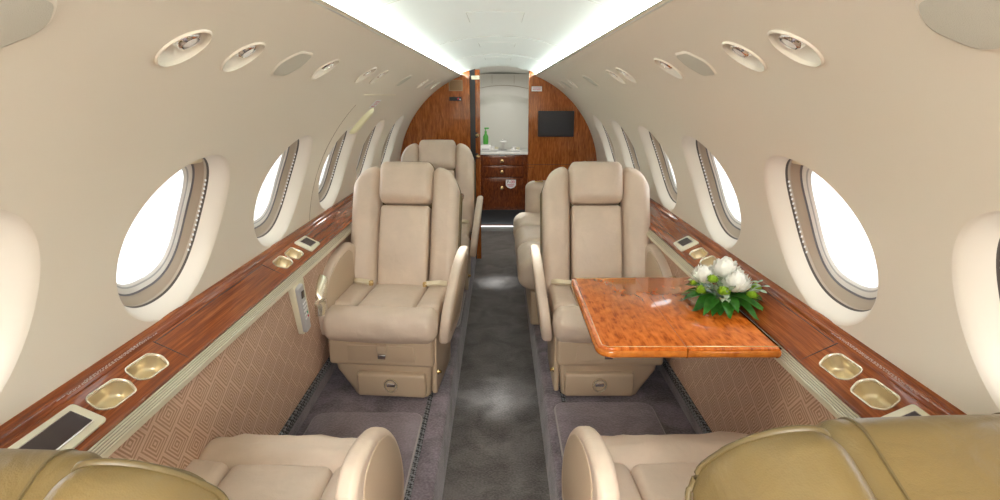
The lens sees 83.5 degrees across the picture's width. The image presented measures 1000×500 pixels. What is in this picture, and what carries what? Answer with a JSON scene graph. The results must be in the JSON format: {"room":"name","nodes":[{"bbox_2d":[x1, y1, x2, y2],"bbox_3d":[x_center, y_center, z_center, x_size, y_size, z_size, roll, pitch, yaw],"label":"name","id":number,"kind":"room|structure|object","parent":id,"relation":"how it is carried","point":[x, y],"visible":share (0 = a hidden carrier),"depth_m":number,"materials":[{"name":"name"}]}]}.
{"room":"aircraft cabin","nodes":[
{"label":"aircraft cabin","id":0,"kind":"room"},
{"bbox_2d":[108,233,350,469],"bbox_3d":[-0.878,0.394,2.184,0.134,0.525,6.400,0,15,0],"label":"wall","id":1,"kind":"structure","parent":0,"point":[254,386],"depth_m":1.80,"materials":[{"name":"brown fabric"}]},
{"bbox_2d":[288,275,310,333],"bbox_3d":[-0.798,0.225,2.248,0.051,0.248,0.165,0,15,0],"label":"phone","id":2,"kind":"object","parent":1,"relation":"attached to","point":[297,293],"visible":0.99,"depth_m":2.21,"materials":[{"name":"beige plastic"}]},
{"bbox_2d":[278,356,337,435],"bbox_3d":[-0.846,0.715,2.273,0.078,0.150,6.400,0,15,0],"label":"baseboard","id":3,"kind":"structure","parent":1,"relation":"attached to","point":[295,421],"depth_m":2.41,"materials":[{"name":"black metal"}]},
{"bbox_2d":[0,0,461,425],"bbox_3d":[-0.631,-0.315,1.983,0.604,0.834,6.450,0,15,0],"label":"wall","id":4,"kind":"structure","parent":0,"point":[91,127],"depth_m":1.12,"materials":[{"name":"beige plastic"}]},
{"bbox_2d":[0,209,39,392],"bbox_3d":[-0.878,0.160,0.814,0.247,0.447,0.501,0,15,0],"label":"window","id":5,"kind":"structure","parent":4,"relation":"in","point":[19,248],"depth_m":1.02,"materials":[{"name":"beige plastic"}]},
{"bbox_2d":[0,0,56,48],"bbox_3d":[-0.515,-0.233,0.563,0.085,0.056,0.150,0,15,0],"label":"panel","id":6,"kind":"object","parent":4,"relation":"attached to","point":[20,20],"visible":1,"depth_m":0.60,"materials":[{"name":"beige plastic"}]},
{"bbox_2d":[116,155,229,321],"bbox_3d":[-0.878,-0.035,1.518,0.247,0.447,0.501,0,15,0],"label":"window","id":7,"kind":"structure","parent":4,"relation":"in","point":[206,180],"depth_m":1.66,"materials":[{"name":"beige plastic"}]},
{"bbox_2d":[0,193,352,457],"bbox_3d":[-0.868,0.009,2.389,0.155,0.115,5.800,0,15,0],"label":"ledge","id":8,"kind":"object","parent":4,"relation":"attached to","point":[101,407],"visible":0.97,"depth_m":1.42,"materials":[{"name":"red wood"}]},
{"bbox_2d":[154,29,212,66],"bbox_3d":[-0.516,-0.337,0.911,0.090,0.075,0.102,0,15,0],"label":"light","id":9,"kind":"object","parent":4,"relation":"attached to","point":[184,47],"visible":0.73,"depth_m":0.93,"materials":[{"name":"beige plastic"}]},
{"bbox_2d":[220,42,265,71],"bbox_3d":[-0.516,-0.395,1.120,0.090,0.075,0.102,0,15,0],"label":"light","id":10,"kind":"object","parent":4,"relation":"attached to","point":[246,54],"visible":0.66,"depth_m":1.14,"materials":[{"name":"beige plastic"}]},
{"bbox_2d":[254,135,312,246],"bbox_3d":[-0.878,-0.237,2.245,0.247,0.447,0.501,0,15,0],"label":"window","id":11,"kind":"structure","parent":4,"relation":"in","point":[271,226],"depth_m":2.41,"materials":[{"name":"beige plastic"}]},
{"bbox_2d":[270,51,312,75],"bbox_3d":[-0.515,-0.461,1.387,0.085,0.056,0.150,0,15,0],"label":"panel","id":12,"kind":"object","parent":4,"relation":"attached to","point":[290,64],"visible":1,"depth_m":1.37,"materials":[{"name":"beige plastic"}]},
{"bbox_2d":[310,59,339,79],"bbox_3d":[-0.516,-0.540,1.645,0.090,0.075,0.102,0,15,0],"label":"light","id":13,"kind":"object","parent":4,"relation":"attached to","point":[327,67],"visible":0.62,"depth_m":1.67,"materials":[{"name":"beige plastic"}]},
{"bbox_2d":[318,126,356,209],"bbox_3d":[-0.878,-0.438,2.973,0.247,0.447,0.501,0,15,0],"label":"window","id":14,"kind":"structure","parent":4,"relation":"in","point":[330,184],"depth_m":3.15,"materials":[{"name":"beige plastic"}]},
{"bbox_2d":[309,105,373,220],"bbox_3d":[-0.770,-0.520,2.990,0.313,0.597,0.800,0,15,0],"label":"emergency exit","id":15,"kind":"object","parent":4,"relation":"attached to","point":[362,121],"visible":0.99,"depth_m":2.93,"materials":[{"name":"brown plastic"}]},
{"bbox_2d":[369,100,380,107],"bbox_3d":[-0.660,-0.774,2.966,0.040,0.040,0.150,0,15,0],"label":"placard","id":16,"kind":"object","parent":15,"relation":"attached to","point":[376,102],"visible":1,"depth_m":2.96,"materials":[{"name":"white plastic"}]},
{"bbox_2d":[354,67,376,82],"bbox_3d":[-0.516,-0.677,2.142,0.090,0.075,0.102,0,15,0],"label":"light","id":17,"kind":"object","parent":4,"relation":"attached to","point":[364,75],"visible":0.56,"depth_m":2.16,"materials":[{"name":"beige plastic"}]},
{"bbox_2d":[356,119,384,180],"bbox_3d":[-0.878,-0.639,3.700,0.247,0.447,0.501,0,15,0],"label":"window","id":18,"kind":"structure","parent":4,"relation":"in","point":[367,153],"depth_m":3.88,"materials":[{"name":"beige plastic"}]},
{"bbox_2d":[369,70,388,83],"bbox_3d":[-0.516,-0.743,2.378,0.090,0.075,0.102,0,15,0],"label":"light","id":19,"kind":"object","parent":4,"relation":"attached to","point":[384,73],"visible":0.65,"depth_m":2.40,"materials":[{"name":"beige plastic"}]},
{"bbox_2d":[310,0,461,75],"bbox_3d":[-0.348,-0.704,1.885,0.028,0.023,6.410,0,15,0],"label":"trim","id":20,"kind":"structure","parent":4,"relation":"attached to","point":[310,0],"depth_m":1.39,"materials":[{"name":"white"}]},
{"bbox_2d":[381,115,403,164],"bbox_3d":[-0.878,-0.841,4.428,0.247,0.447,0.501,0,15,0],"label":"window","id":21,"kind":"structure","parent":4,"relation":"in","point":[389,143],"depth_m":4.62,"materials":[{"name":"beige plastic"}]},
{"bbox_2d":[395,75,411,85],"bbox_3d":[-0.515,-0.906,2.997,0.085,0.056,0.150,0,15,0],"label":"panel","id":22,"kind":"object","parent":4,"relation":"attached to","point":[405,79],"visible":1,"depth_m":2.97,"materials":[{"name":"beige plastic"}]},
{"bbox_2d":[296,256,475,499],"bbox_3d":[-0.552,0.873,2.317,0.645,0.180,6.400,0,15,0],"label":"floor","id":23,"kind":"structure","parent":0,"point":[338,395],"depth_m":2.56,"materials":[{"name":"grey carpet"}]},
{"bbox_2d":[0,427,403,499],"bbox_3d":[-0.592,0.599,1.105,0.618,0.996,1.094,1,15,2],"label":"chair","id":24,"kind":"object","parent":23,"relation":"on","point":[369,466],"visible":0.97,"depth_m":1.22,"materials":[{"name":"beige leather"}]},
{"bbox_2d":[217,465,332,499],"bbox_3d":[-0.593,0.702,1.265,0.279,0.153,0.539,1,15,2],"label":"seat cushion","id":25,"kind":"object","parent":24,"relation":"on","point":[238,482],"depth_m":1.42,"materials":[{"name":"beige leather"}]},
{"bbox_2d":[303,412,422,499],"bbox_3d":[-0.575,0.871,1.948,0.481,0.021,1.102,0,15,0],"label":"floor mat","id":26,"kind":"object","parent":23,"relation":"on","point":[405,427],"visible":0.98,"depth_m":2.36,"materials":[{"name":"grey carpet"}]},
{"bbox_2d":[315,161,468,397],"bbox_3d":[-0.489,0.101,2.838,0.670,1.030,0.862,1,16,5],"label":"chair","id":27,"kind":"object","parent":23,"relation":"on","point":[388,304],"visible":0.98,"depth_m":2.77,"materials":[{"name":"beige leather"}]},
{"bbox_2d":[358,284,426,307],"bbox_3d":[-0.528,0.281,2.786,0.279,0.150,0.335,1,16,5],"label":"seat cushion","id":28,"kind":"object","parent":27,"relation":"on","point":[381,295],"depth_m":2.74,"materials":[{"name":"beige leather"}]},
{"bbox_2d":[404,391,433,499],"bbox_3d":[-0.327,0.786,2.293,0.022,0.006,6.400,0,15,0],"label":"track","id":29,"kind":"object","parent":23,"relation":"on","point":[430,397],"visible":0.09,"depth_m":2.24,"materials":[{"name":"black metal"}]},
{"bbox_2d":[401,139,482,289],"bbox_3d":[-0.453,-0.280,4.200,0.670,1.039,0.843,0,15,0],"label":"chair","id":30,"kind":"object","parent":23,"relation":"on","point":[459,160],"visible":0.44,"depth_m":4.27,"materials":[{"name":"beige leather"}]},
{"bbox_2d":[456,292,465,327],"bbox_3d":[-0.472,0.382,3.712,0.457,0.021,0.662,0,15,0],"label":"track","id":31,"kind":"object","parent":23,"relation":"on","point":[464,293],"visible":0.17,"depth_m":3.64,"materials":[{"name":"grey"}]},
{"bbox_2d":[329,0,656,73],"bbox_3d":[0.035,-1.036,2.784,0.940,0.146,8.320,0,15,0],"label":"ceiling","id":32,"kind":"structure","parent":0,"point":[462,35],"depth_m":1.88,"materials":[{"name":"white plastic"}]},
{"bbox_2d":[324,0,460,73],"bbox_3d":[-0.347,-0.708,1.895,0.010,0.016,6.330,0,15,0],"label":"recessed light","id":33,"kind":"object","parent":32,"relation":"in","point":[328,1],"visible":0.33,"depth_m":1.54,"materials":[{"name":"white plastic"}]},
{"bbox_2d":[537,0,659,72],"bbox_3d":[0.317,-0.708,1.895,0.010,0.016,6.330,0,15,0],"label":"recessed light","id":34,"kind":"object","parent":32,"relation":"in","point":[657,0],"visible":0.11,"depth_m":1.54,"materials":[{"name":"white plastic"}]},
{"bbox_2d":[442,231,549,499],"bbox_3d":[-0.015,0.811,2.954,1.700,0.040,7.660,0,15,0],"label":"floor","id":35,"kind":"structure","parent":0,"point":[496,450],"depth_m":2.96,"materials":[{"name":"carpet"}]},
{"bbox_2d":[481,227,512,230],"bbox_3d":[0.035,-0.242,6.657,0.900,0.050,0.090,0,15,0],"label":"trim","id":36,"kind":"structure","parent":35,"relation":"on","point":[482,228],"depth_m":6.61,"materials":[{"name":"silver metal"}]},
{"bbox_2d":[400,70,596,240],"bbox_3d":[-0.015,-0.751,5.205,1.866,1.772,0.037,0,15,0],"label":"wall","id":37,"kind":"structure","parent":0,"point":[545,154],"depth_m":5.09,"materials":[{"name":"brown wood"}]},
{"bbox_2d":[449,97,460,100],"bbox_3d":[-0.400,-1.353,5.014,0.108,0.034,0.014,0,15,0],"label":"switch panel","id":38,"kind":"object","parent":37,"relation":"attached to","point":[450,98],"visible":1,"depth_m":5.01,"materials":[{"name":"black plastic"}]},
{"bbox_2d":[449,80,462,90],"bbox_3d":[-0.395,-1.466,4.988,0.124,0.096,0.004,0,15,0],"label":"sign panel","id":39,"kind":"object","parent":37,"relation":"attached to","point":[454,85],"visible":0.9,"depth_m":4.99,"materials":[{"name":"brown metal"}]},
{"bbox_2d":[470,69,481,258],"bbox_3d":[-0.229,-0.765,5.238,0.095,1.770,0.096,0,15,0],"label":"door","id":40,"kind":"structure","parent":37,"relation":"in","point":[474,73],"depth_m":5.13,"materials":[{"name":"brown wood"}]},
{"bbox_2d":[532,86,541,90],"bbox_3d":[0.328,-1.438,4.995,0.092,0.043,0.005,0,15,0],"label":"placard","id":41,"kind":"object","parent":37,"relation":"attached to","point":[534,88],"visible":1,"depth_m":4.99,"materials":[{"name":"white plastic"}]},
{"bbox_2d":[538,111,573,136],"bbox_3d":[0.507,-1.141,5.068,0.325,0.228,0.022,0,15,0],"label":"monitor","id":42,"kind":"object","parent":37,"relation":"attached to","point":[550,123],"visible":1,"depth_m":5.06,"materials":[{"name":"black plastic"}]},
{"bbox_2d":[480,94,527,148],"bbox_3d":[0.035,-1.273,7.035,0.960,1.860,0.030,0,15,0],"label":"wall","id":43,"kind":"structure","parent":0,"point":[505,115],"depth_m":6.93,"materials":[{"name":"white paint"}]},
{"bbox_2d":[481,155,527,225],"bbox_3d":[0.035,-0.752,6.878,0.860,0.880,0.531,0,15,0],"label":"base cabinet","id":44,"kind":"object","parent":43,"relation":"attached to","point":[501,204],"visible":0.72,"depth_m":6.65,"materials":[{"name":"brown wood"}]},
{"bbox_2d":[481,149,527,154],"bbox_3d":[0.035,-1.193,6.762,0.880,0.031,0.510,0,15,0],"label":"countertop","id":45,"kind":"structure","parent":44,"relation":"on","point":[500,151],"depth_m":6.53,"materials":[{"name":"white stone"}]},
{"bbox_2d":[481,144,490,150],"bbox_3d":[-0.170,-1.223,6.695,0.115,0.074,0.152,0,15,0],"label":"tissue box","id":46,"kind":"object","parent":45,"relation":"on","point":[484,147],"visible":0.92,"depth_m":6.62,"materials":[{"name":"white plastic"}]},
{"bbox_2d":[483,127,488,143],"bbox_3d":[-0.170,-1.357,6.659,0.065,0.194,0.064,14,21,42],"label":"soap bottle","id":47,"kind":"object","parent":46,"relation":"on","point":[485,137],"visible":1,"depth_m":6.64,"materials":[{"name":"green plastic"}]},
{"bbox_2d":[491,146,498,150],"bbox_3d":[-0.068,-1.222,6.717,0.104,0.050,0.120,0,15,0],"label":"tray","id":48,"kind":"object","parent":45,"relation":"on","point":[492,147],"visible":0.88,"depth_m":6.69,"materials":[{"name":"white"}]},
{"bbox_2d":[495,149,507,151],"bbox_3d":[0.015,-1.207,6.774,0.160,0.008,0.300,0,15,0],"label":"sink","id":49,"kind":"object","parent":45,"relation":"in","point":[499,150],"depth_m":6.69,"materials":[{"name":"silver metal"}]},
{"bbox_2d":[500,139,506,149],"bbox_3d":[0.040,-1.261,6.722,0.085,0.135,0.130,0,15,0],"label":"tap","id":50,"kind":"object","parent":45,"relation":"on","point":[503,142],"visible":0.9,"depth_m":6.74,"materials":[{"name":"grey metal"}]},
{"bbox_2d":[510,146,520,150],"bbox_3d":[0.185,-1.216,6.719,0.130,0.050,0.120,0,15,0],"label":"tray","id":51,"kind":"object","parent":45,"relation":"on","point":[514,148],"visible":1,"depth_m":6.71,"materials":[{"name":"white ceramic"}]},
{"bbox_2d":[506,180,515,188],"bbox_3d":[0.128,-0.779,6.628,0.118,0.104,0.005,0,15,0],"label":"sticker","id":52,"kind":"object","parent":44,"relation":"attached to","point":[510,184],"visible":1,"depth_m":6.62,"materials":[{"name":"white paper"}]},
{"bbox_2d":[480,74,528,98],"bbox_3d":[0.035,-1.906,6.587,0.920,0.300,0.486,0,15,0],"label":"hood","id":53,"kind":"object","parent":43,"relation":"attached to","point":[490,84],"visible":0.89,"depth_m":6.35,"materials":[{"name":"white plastic"}]},
{"bbox_2d":[524,287,695,499],"bbox_3d":[0.522,0.873,2.317,0.645,0.180,6.400,0,15,0],"label":"floor","id":54,"kind":"structure","parent":0,"point":[655,392],"depth_m":2.60,"materials":[{"name":"grey carpet"}]},
{"bbox_2d":[513,180,548,324],"bbox_3d":[0.432,-0.156,4.094,0.652,0.856,1.583,0,15,0],"label":"divan","id":55,"kind":"object","parent":54,"relation":"on","point":[526,225],"visible":0.21,"depth_m":3.90,"materials":[{"name":"beige leather"}]},
{"bbox_2d":[513,212,539,239],"bbox_3d":[0.425,-0.162,4.503,0.637,0.226,0.481,0,15,0],"label":"seat cushion","id":56,"kind":"object","parent":55,"relation":"on","point":[524,218],"depth_m":4.41,"materials":[{"name":"beige leather"}]},
{"bbox_2d":[515,225,539,253],"bbox_3d":[0.425,-0.036,4.047,0.638,0.228,0.481,0,15,0],"label":"seat cushion","id":57,"kind":"object","parent":55,"relation":"on","point":[524,233],"depth_m":3.96,"materials":[{"name":"beige leather"}]},
{"bbox_2d":[516,241,539,288],"bbox_3d":[0.426,0.091,3.591,0.637,0.227,0.481,0,15,0],"label":"seat cushion","id":58,"kind":"object","parent":55,"relation":"on","point":[523,257],"depth_m":3.40,"materials":[{"name":"beige leather"}]},
{"bbox_2d":[559,386,566,402],"bbox_3d":[0.297,0.786,2.293,0.022,0.006,6.400,0,15,0],"label":"track","id":59,"kind":"object","parent":54,"relation":"on","point":[563,398],"depth_m":2.62,"materials":[{"name":"black metal"}]},
{"bbox_2d":[530,161,675,395],"bbox_3d":[0.479,0.101,2.841,0.670,1.030,0.862,0,15,0],"label":"chair","id":60,"kind":"object","parent":54,"relation":"on","point":[595,215],"visible":0.8,"depth_m":2.91,"materials":[{"name":"beige leather"}]},
{"bbox_2d":[554,402,665,459],"bbox_3d":[0.465,0.859,1.989,0.448,0.021,1.187,0,15,0],"label":"floor mat","id":61,"kind":"object","parent":54,"relation":"on","point":[607,418],"visible":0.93,"depth_m":2.42,"materials":[{"name":"grey carpet"}]},
{"bbox_2d":[562,412,999,499],"bbox_3d":[0.503,0.585,1.126,0.618,1.011,1.066,-1,15,-3],"label":"chair","id":62,"kind":"object","parent":54,"relation":"on","point":[936,457],"visible":1,"depth_m":0.64,"materials":[{"name":"beige leather"}]},
{"bbox_2d":[631,462,699,499],"bbox_3d":[0.501,0.699,1.275,0.279,0.152,0.539,-1,15,-3],"label":"seat cushion","id":63,"kind":"object","parent":62,"relation":"on","point":[651,480],"depth_m":1.44,"materials":[{"name":"beige leather"}]},
{"bbox_2d":[650,240,836,434],"bbox_3d":[0.848,0.394,2.184,0.134,0.525,6.400,0,15,0],"label":"wall","id":64,"kind":"structure","parent":0,"point":[749,396],"depth_m":1.80,"materials":[{"name":"brown fabric"}]},
{"bbox_2d":[657,358,711,433],"bbox_3d":[0.816,0.715,2.273,0.078,0.150,6.400,0,15,0],"label":"baseboard","id":65,"kind":"structure","parent":64,"relation":"attached to","point":[690,410],"depth_m":2.42,"materials":[{"name":"black metal"}]},
{"bbox_2d":[535,0,999,414],"bbox_3d":[0.601,-0.315,1.983,0.604,0.834,6.450,0,15,0],"label":"wall","id":66,"kind":"structure","parent":0,"point":[900,118],"depth_m":1.10,"materials":[{"name":"beige plastic"}]},
{"bbox_2d":[582,75,598,85],"bbox_3d":[0.485,-0.906,2.997,0.085,0.056,0.150,0,15,0],"label":"panel","id":67,"kind":"object","parent":66,"relation":"attached to","point":[590,80],"visible":1,"depth_m":2.97,"materials":[{"name":"beige plastic"}]},
{"bbox_2d":[535,0,672,75],"bbox_3d":[0.319,-0.704,1.885,0.028,0.023,6.410,0,15,0],"label":"trim","id":68,"kind":"structure","parent":66,"relation":"attached to","point":[669,1],"depth_m":1.39,"materials":[{"name":"white"}]},
{"bbox_2d":[593,115,615,161],"bbox_3d":[0.848,-0.834,4.402,0.247,0.447,0.501,0,15,0],"label":"window","id":69,"kind":"structure","parent":66,"relation":"in","point":[606,141],"depth_m":4.60,"materials":[{"name":"beige plastic"}]},
{"bbox_2d":[606,70,625,83],"bbox_3d":[0.486,-0.732,2.340,0.090,0.075,0.102,0,15,0],"label":"light","id":70,"kind":"object","parent":66,"relation":"attached to","point":[612,74],"visible":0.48,"depth_m":2.36,"materials":[{"name":"beige plastic"}]},
{"bbox_2d":[611,119,639,170],"bbox_3d":[0.848,-0.632,3.675,0.247,0.447,0.501,0,15,0],"label":"window","id":71,"kind":"structure","parent":66,"relation":"in","point":[629,155],"depth_m":3.86,"materials":[{"name":"beige plastic"}]},
{"bbox_2d":[615,67,636,82],"bbox_3d":[0.486,-0.679,2.147,0.090,0.075,0.102,0,15,0],"label":"light","id":72,"kind":"object","parent":66,"relation":"attached to","point":[622,72],"visible":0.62,"depth_m":2.17,"materials":[{"name":"beige plastic"}]},
{"bbox_2d":[638,126,676,210],"bbox_3d":[0.848,-0.431,2.947,0.247,0.447,0.501,0,15,0],"label":"window","id":73,"kind":"structure","parent":66,"relation":"in","point":[666,187],"depth_m":3.12,"materials":[{"name":"beige plastic"}]},
{"bbox_2d":[654,58,683,78],"bbox_3d":[0.486,-0.529,1.607,0.090,0.075,0.102,0,15,0],"label":"light","id":74,"kind":"object","parent":66,"relation":"attached to","point":[667,67],"visible":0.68,"depth_m":1.63,"materials":[{"name":"beige plastic"}]},
{"bbox_2d":[675,51,716,75],"bbox_3d":[0.485,-0.461,1.387,0.085,0.056,0.150,0,15,0],"label":"panel","id":75,"kind":"object","parent":66,"relation":"attached to","point":[695,63],"visible":1,"depth_m":1.37,"materials":[{"name":"beige plastic"}]},
{"bbox_2d":[682,136,740,248],"bbox_3d":[0.848,-0.230,2.219,0.247,0.447,0.501,0,15,0],"label":"window","id":76,"kind":"structure","parent":66,"relation":"in","point":[723,227],"depth_m":2.38,"materials":[{"name":"beige plastic"}]},
{"bbox_2d":[721,41,766,71],"bbox_3d":[0.486,-0.392,1.111,0.090,0.075,0.102,0,15,0],"label":"light","id":77,"kind":"object","parent":66,"relation":"attached to","point":[741,54],"visible":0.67,"depth_m":1.13,"materials":[{"name":"beige plastic"}]},
{"bbox_2d":[767,30,823,67],"bbox_3d":[0.486,-0.339,0.918,0.090,0.075,0.102,0,15,0],"label":"light","id":78,"kind":"object","parent":66,"relation":"attached to","point":[792,46],"visible":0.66,"depth_m":0.94,"materials":[{"name":"beige plastic"}]},
{"bbox_2d":[647,198,966,418],"bbox_3d":[0.838,0.009,2.389,0.155,0.115,5.800,0,15,0],"label":"ledge","id":79,"kind":"object","parent":66,"relation":"attached to","point":[845,375],"visible":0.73,"depth_m":1.44,"materials":[{"name":"red wood"}]},
{"bbox_2d":[571,277,781,357],"bbox_3d":[0.518,0.216,1.810,0.512,0.069,0.630,0,15,0],"label":"folding table","id":80,"kind":"object","parent":79,"relation":"on","point":[624,317],"visible":0.84,"depth_m":1.66,"materials":[{"name":"orange wood"}]},
{"bbox_2d":[675,256,769,319],"bbox_3d":[0.718,0.103,1.796,0.299,0.157,0.274,13,20,40],"label":"flower arrangement","id":81,"kind":"object","parent":80,"relation":"on","point":[731,291],"visible":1,"depth_m":1.77,"materials":[{"name":"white plant"}]},
{"bbox_2d":[709,289,740,306],"bbox_3d":[0.723,0.158,1.823,0.124,0.036,0.124,0,15,0],"label":"flower bowl","id":82,"kind":"object","parent":81,"relation":"on","point":[714,297],"depth_m":1.77,"materials":[{"name":"green plant"}]},
{"bbox_2d":[764,156,878,325],"bbox_3d":[0.848,-0.028,1.492,0.247,0.447,0.501,0,15,0],"label":"window","id":83,"kind":"structure","parent":66,"relation":"in","point":[844,301],"depth_m":1.64,"materials":[{"name":"beige plastic"}]},
{"bbox_2d":[915,0,999,50],"bbox_3d":[0.485,-0.233,0.563,0.085,0.056,0.150,0,15,0],"label":"panel","id":84,"kind":"object","parent":66,"relation":"attached to","point":[973,24],"visible":1,"depth_m":0.58,"materials":[{"name":"beige plastic"}]},
{"bbox_2d":[952,210,999,410],"bbox_3d":[0.848,0.165,0.795,0.247,0.447,0.501,0,15,0],"label":"window","id":85,"kind":"structure","parent":66,"relation":"in","point":[976,250],"depth_m":1.00,"materials":[{"name":"beige plastic"}]},
{"label":"outside","id":86,"kind":"structure","parent":0,"visible":0},
{"bbox_2d":[117,155,877,295],"bbox_3d":[-0.015,2.502,2.768,120.000,0.050,120.000,0,15,0],"label":"sky","id":87,"kind":"structure","parent":86,"point":[147,239],"depth_m":13.50,"materials":[{"name":"white"}]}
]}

